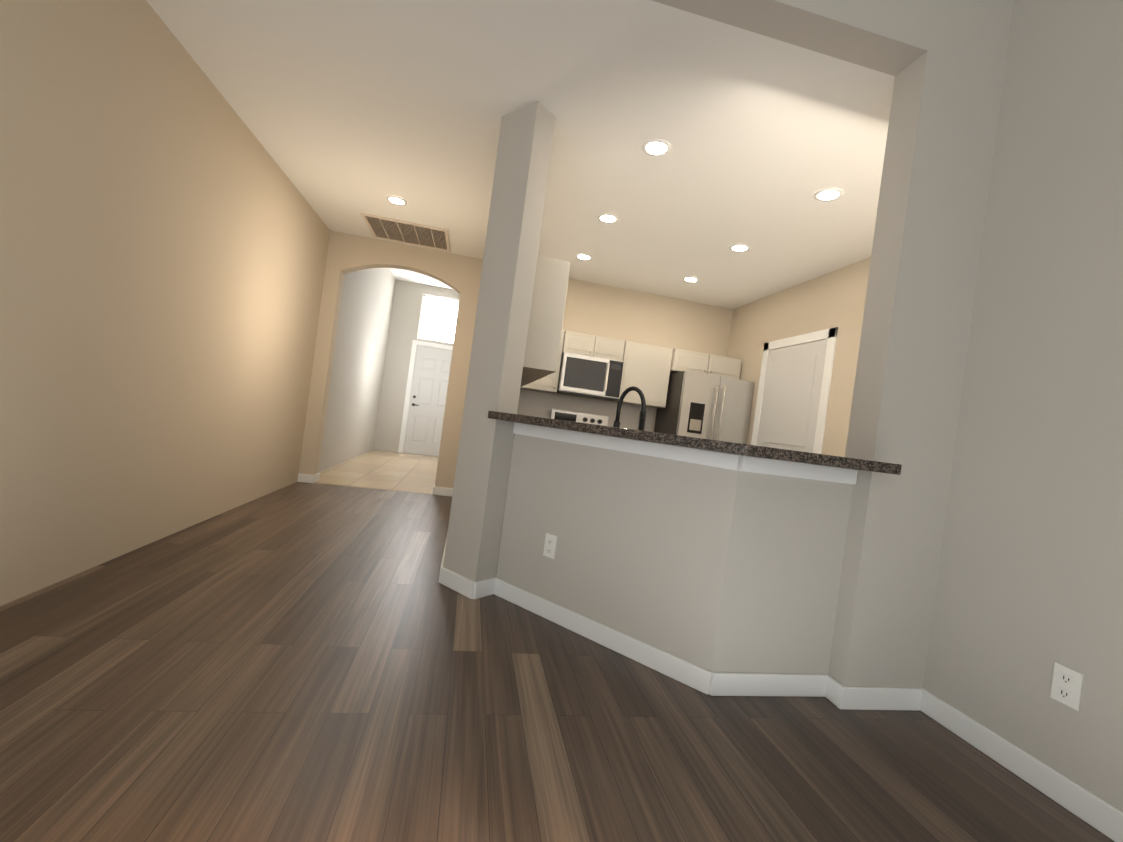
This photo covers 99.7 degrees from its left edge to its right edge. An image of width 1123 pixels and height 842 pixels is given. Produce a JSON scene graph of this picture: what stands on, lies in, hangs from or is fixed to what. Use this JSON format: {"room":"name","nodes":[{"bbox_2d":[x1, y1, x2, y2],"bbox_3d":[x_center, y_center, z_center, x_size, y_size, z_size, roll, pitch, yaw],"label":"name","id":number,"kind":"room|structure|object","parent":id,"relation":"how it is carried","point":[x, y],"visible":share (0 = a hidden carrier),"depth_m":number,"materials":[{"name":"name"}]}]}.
{"room":"living room","nodes":[
{"label":"living room","id":0,"kind":"room"},
{"bbox_2d":[0,0,395,605],"bbox_3d":[-2.652,-0.957,4.996,0.150,3.200,7.750,7,0,-11],"label":"wall","id":1,"kind":"structure","parent":0,"point":[164,234],"depth_m":2.37,"materials":[{"name":"beige paint"}]},
{"bbox_2d":[315,450,437,493],"bbox_3d":[-1.900,0.779,7.255,3.800,0.062,4.080,7,0,-11],"label":"floor","id":2,"kind":"structure","parent":0,"point":[394,471],"depth_m":6.28,"materials":[{"name":"beige tile"}]},
{"bbox_2d":[299,230,482,488],"bbox_3d":[-1.819,-0.582,5.213,1.950,2.670,0.150,7,0,-11],"label":"wall","id":3,"kind":"structure","parent":0,"point":[457,273],"depth_m":5.13,"materials":[{"name":"beige paint"}]},
{"bbox_2d":[297,473,452,496],"bbox_3d":[-1.993,0.697,5.215,1.636,0.090,0.178,7,0,-11],"label":"baseboard","id":4,"kind":"structure","parent":3,"relation":"attached to","point":[310,478],"depth_m":5.13,"materials":[{"name":"white"}]},
{"bbox_2d":[374,280,459,451],"bbox_3d":[-2.457,-0.940,9.054,2.050,3.200,0.150,7,0,-11],"label":"wall","id":5,"kind":"structure","parent":0,"point":[405,316],"depth_m":8.86,"materials":[{"name":"beige paint"}]},
{"bbox_2d":[398,340,452,456],"bbox_3d":[-2.429,-0.400,9.064,1.065,2.135,0.168,7,0,-11],"label":"door frame","id":6,"kind":"structure","parent":5,"relation":"attached to","point":[415,343],"depth_m":8.89,"materials":[{"name":"white wood"}]},
{"bbox_2d":[403,346,451,455],"bbox_3d":[-2.424,-0.357,9.019,0.889,2.039,0.108,7,0,-11],"label":"front door","id":7,"kind":"structure","parent":5,"relation":"in","point":[427,401],"depth_m":9.01,"materials":[{"name":"white wood"}]},
{"bbox_2d":[418,295,458,343],"bbox_3d":[-2.329,-1.927,9.059,0.710,0.850,0.045,7,0,-11],"label":"transom","id":8,"kind":"object","parent":5,"relation":"attached to","point":[438,318],"visible":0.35,"depth_m":9.07,"materials":[{"name":"white glass"}]},
{"bbox_2d":[389,268,451,288],"bbox_3d":[-1.486,-2.484,7.312,3.800,0.120,3.950,7,0,-11],"label":"ceiling","id":9,"kind":"structure","parent":0,"point":[408,276],"depth_m":8.54,"materials":[{"name":"white paint"}]},
{"bbox_2d":[443,101,555,581],"bbox_3d":[-0.595,-0.419,3.916,0.294,2.670,2.860,7,0,-11],"label":"wall","id":10,"kind":"structure","parent":0,"point":[521,172],"depth_m":2.59,"materials":[{"name":"beige paint"}]},
{"bbox_2d":[520,256,570,387],"bbox_3d":[-0.352,-0.700,4.015,0.328,0.690,2.220,7,0,-11],"label":"upper cabinet","id":11,"kind":"object","parent":10,"relation":"attached to","point":[545,335],"depth_m":2.94,"materials":[{"name":"beige wood"}]},
{"bbox_2d":[146,0,894,308],"bbox_3d":[-2.854,-2.386,3.133,11.600,0.650,3.760,7,0,-11],"label":"ceiling","id":12,"kind":"structure","parent":0,"point":[348,112],"depth_m":2.68,"materials":[{"name":"white paint"}]},
{"bbox_2d":[386,196,406,205],"bbox_3d":[-1.396,-1.866,4.012,0.170,0.008,0.170,7,0,-11],"label":"recessed light","id":13,"kind":"object","parent":12,"relation":"in","point":[396,200],"visible":1,"depth_m":4.01,"materials":[{"name":"white"}]},
{"bbox_2d":[361,213,450,251],"bbox_3d":[-1.532,-1.882,4.759,0.790,0.016,0.620,7,0,-11],"label":"ceiling vent","id":14,"kind":"object","parent":12,"relation":"in","point":[385,228],"visible":0.96,"depth_m":4.72,"materials":[{"name":"metal"}]},
{"bbox_2d":[576,254,591,259],"bbox_3d":[0.226,-1.655,4.780,0.170,0.008,0.170,7,0,-11],"label":"recessed light","id":15,"kind":"object","parent":12,"relation":"in","point":[583,256],"visible":1,"depth_m":4.78,"materials":[{"name":"white"}]},
{"bbox_2d":[598,213,618,222],"bbox_3d":[0.376,-1.634,3.821,0.170,0.008,0.170,7,0,-11],"label":"recessed light","id":16,"kind":"object","parent":12,"relation":"in","point":[607,218],"visible":1,"depth_m":3.81,"materials":[{"name":"white"}]},
{"bbox_2d":[642,139,670,156],"bbox_3d":[0.560,-1.607,2.788,0.170,0.008,0.170,7,0,-11],"label":"recessed light","id":17,"kind":"object","parent":12,"relation":"in","point":[656,147],"visible":1,"depth_m":2.78,"materials":[{"name":"white"}]},
{"bbox_2d":[683,277,698,281],"bbox_3d":[1.377,-1.505,5.041,0.170,0.008,0.170,7,0,-11],"label":"recessed light","id":18,"kind":"object","parent":12,"relation":"in","point":[690,279],"visible":1,"depth_m":5.03,"materials":[{"name":"white"}]},
{"bbox_2d":[729,244,749,251],"bbox_3d":[1.531,-1.483,4.063,0.170,0.008,0.170,7,0,-11],"label":"recessed light","id":19,"kind":"object","parent":12,"relation":"in","point":[740,248],"visible":1,"depth_m":4.06,"materials":[{"name":"white"}]},
{"bbox_2d":[814,188,843,201],"bbox_3d":[1.721,-1.456,3.051,0.170,0.008,0.170,7,0,-11],"label":"recessed light","id":20,"kind":"object","parent":12,"relation":"in","point":[827,194],"visible":1,"depth_m":3.04,"materials":[{"name":"white"}]},
{"bbox_2d":[0,482,1113,841],"bbox_3d":[-2.616,0.702,-0.210,11.600,0.060,10.320,7,0,-11],"label":"floor","id":21,"kind":"structure","parent":0,"point":[308,662],"depth_m":1.52,"materials":[{"name":"brown wood"}]},
{"bbox_2d":[550,409,608,425],"bbox_3d":[0.200,0.464,5.289,0.688,1.120,0.698,7,0,-11],"label":"range","id":22,"kind":"object","parent":21,"relation":"on","point":[557,414],"visible":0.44,"depth_m":5.53,"materials":[{"name":"silver metal"}]},
{"bbox_2d":[654,371,753,443],"bbox_3d":[1.583,0.337,5.513,0.825,1.690,0.747,7,0,-11],"label":"refrigerator","id":23,"kind":"object","parent":21,"relation":"on","point":[706,406],"visible":0.38,"depth_m":5.21,"materials":[{"name":"grey metal"}]},
{"bbox_3d":[0.435,0.621,2.606,1.127,0.880,1.156,7,0,-11],"label":"countertop","id":24,"kind":"structure","parent":21,"relation":"on","visible":0},
{"bbox_2d":[613,386,646,430],"bbox_3d":[0.445,-0.016,2.837,0.205,0.384,0.226,7,0,-11],"label":"faucet","id":25,"kind":"object","parent":24,"relation":"on","point":[642,419],"visible":0.75,"depth_m":2.83,"materials":[{"name":"black metal"}]},
{"bbox_2d":[552,278,732,431],"bbox_3d":[0.549,-0.273,5.768,3.250,2.670,0.150,7,0,-11],"label":"wall","id":26,"kind":"structure","parent":0,"point":[601,310],"depth_m":5.75,"materials":[{"name":"beige paint"}]},
{"bbox_2d":[520,331,567,392],"bbox_3d":[-0.253,-0.690,5.350,0.445,0.690,0.351,7,0,-11],"label":"upper cabinet","id":27,"kind":"object","parent":26,"relation":"attached to","point":[550,385],"depth_m":5.21,"materials":[{"name":"beige wood"}]},
{"bbox_2d":[564,331,595,356],"bbox_3d":[0.167,-0.862,5.424,0.347,0.240,0.351,7,0,-11],"label":"upper cabinet","id":28,"kind":"object","parent":26,"relation":"attached to","point":[575,343],"depth_m":5.26,"materials":[{"name":"beige wood"}]},
{"bbox_2d":[557,352,623,400],"bbox_3d":[0.302,-0.496,5.407,0.688,0.440,0.453,7,0,-11],"label":"over-the-range microwave","id":29,"kind":"object","parent":28,"relation":"attached to","point":[590,376],"visible":0.88,"depth_m":5.21,"materials":[{"name":"silver metal"}]},
{"bbox_2d":[517,389,653,431],"bbox_3d":[0.133,-0.080,5.615,2.010,0.420,0.008,7,0,-11],"label":"tiled wall","id":30,"kind":"structure","parent":26,"relation":"attached to","point":[536,404],"depth_m":5.62,"materials":[{"name":"beige tile"}]},
{"bbox_2d":[596,336,627,361],"bbox_3d":[0.505,-0.818,5.489,0.348,0.240,0.351,7,0,-11],"label":"upper cabinet","id":31,"kind":"object","parent":26,"relation":"attached to","point":[606,348],"depth_m":5.32,"materials":[{"name":"beige wood"}]},
{"bbox_2d":[609,341,671,407],"bbox_3d":[0.933,-0.535,5.577,0.580,0.690,0.351,7,0,-11],"label":"upper cabinet","id":32,"kind":"object","parent":26,"relation":"attached to","point":[647,370],"depth_m":5.41,"materials":[{"name":"beige wood"}]},
{"bbox_2d":[672,348,711,374],"bbox_3d":[1.460,-0.686,5.647,0.425,0.255,0.401,7,0,-11],"label":"upper cabinet","id":33,"kind":"object","parent":26,"relation":"attached to","point":[682,360],"depth_m":5.45,"materials":[{"name":"beige wood"}]},
{"bbox_2d":[708,355,741,378],"bbox_3d":[1.872,-0.632,5.726,0.420,0.255,0.401,7,0,-11],"label":"upper cabinet","id":34,"kind":"object","parent":26,"relation":"attached to","point":[722,366],"depth_m":5.53,"materials":[{"name":"beige wood"}]},
{"bbox_2d":[496,434,852,673],"bbox_3d":[0.423,0.579,2.348,1.355,0.962,1.001,7,0,-11],"label":"wall","id":35,"kind":"structure","parent":0,"point":[712,569],"depth_m":1.99,"materials":[{"name":"beige paint"}]},
{"bbox_2d":[543,533,556,558],"bbox_3d":[-0.059,0.638,2.417,0.072,0.116,0.009,8,0,38],"label":"electrical outlet","id":36,"kind":"object","parent":35,"relation":"attached to","point":[550,545],"visible":1,"depth_m":2.41,"materials":[{"name":"white plastic"}]},
{"bbox_2d":[439,532,705,691],"bbox_3d":[-0.293,0.922,3.590,1.128,0.090,3.655,7,0,-11],"label":"baseboard","id":37,"kind":"structure","parent":35,"relation":"attached to","point":[685,672],"depth_m":2.25,"materials":[{"name":"white"}]},
{"bbox_2d":[513,422,732,469],"bbox_3d":[0.221,0.101,2.260,0.830,0.063,0.908,7,0,-11],"label":"trim","id":38,"kind":"structure","parent":35,"relation":"attached to","point":[666,451],"depth_m":2.16,"materials":[{"name":"white wood"}]},
{"bbox_2d":[488,411,901,474],"bbox_3d":[0.423,0.071,2.242,1.515,0.040,1.239,7,0,-11],"label":"countertop","id":39,"kind":"structure","parent":35,"relation":"on","point":[780,454],"depth_m":1.76,"materials":[{"name":"stone"}]},
{"bbox_2d":[733,454,857,484],"bbox_3d":[0.962,0.199,1.925,0.554,0.063,0.030,7,0,-11],"label":"trim","id":40,"kind":"structure","parent":35,"relation":"attached to","point":[736,462],"depth_m":1.91,"materials":[{"name":"white"}]},
{"bbox_2d":[702,670,922,710],"bbox_3d":[1.037,1.100,1.928,0.924,0.090,0.099,7,0,-11],"label":"baseboard","id":41,"kind":"structure","parent":35,"relation":"attached to","point":[702,680],"depth_m":1.92,"materials":[{"name":"white"}]},
{"bbox_2d":[727,257,870,456],"bbox_3d":[2.397,-0.028,4.234,0.160,2.670,3.860,7,0,-11],"label":"wall","id":42,"kind":"structure","parent":0,"point":[835,298],"depth_m":4.38,"materials":[{"name":"beige paint"}]},
{"bbox_2d":[751,327,837,453],"bbox_3d":[2.160,0.212,4.669,0.078,2.130,1.050,7,0,-11],"label":"door","id":43,"kind":"structure","parent":42,"relation":"in","point":[792,397],"depth_m":4.58,"materials":[{"name":"white wood"}]},
{"bbox_2d":[652,0,1013,687],"bbox_3d":[-2.649,-0.949,1.220,11.350,3.200,0.150,7,0,-11],"label":"wall","id":44,"kind":"structure","parent":0,"point":[943,62],"depth_m":1.94,"materials":[{"name":"beige paint"}]},
{"bbox_2d":[923,0,1122,811],"bbox_3d":[2.573,-0.261,-1.139,0.550,3.200,6.450,7,0,-11],"label":"wall","id":45,"kind":"structure","parent":0,"point":[1029,591],"depth_m":1.69,"materials":[{"name":"beige paint"}]},
{"bbox_2d":[920,688,1122,841],"bbox_3d":[2.083,1.243,-1.114,0.014,0.090,6.300,7,0,-11],"label":"baseboard","id":46,"kind":"structure","parent":45,"relation":"attached to","point":[1093,810],"depth_m":1.58,"materials":[{"name":"white"}]},
{"bbox_2d":[1050,662,1083,710],"bbox_3d":[1.630,0.856,1.528,0.009,0.116,0.072,7,0,-11],"label":"electrical outlet","id":47,"kind":"object","parent":45,"relation":"attached to","point":[1066,687],"visible":1,"depth_m":1.52,"materials":[{"name":"white plastic"}]}
]}

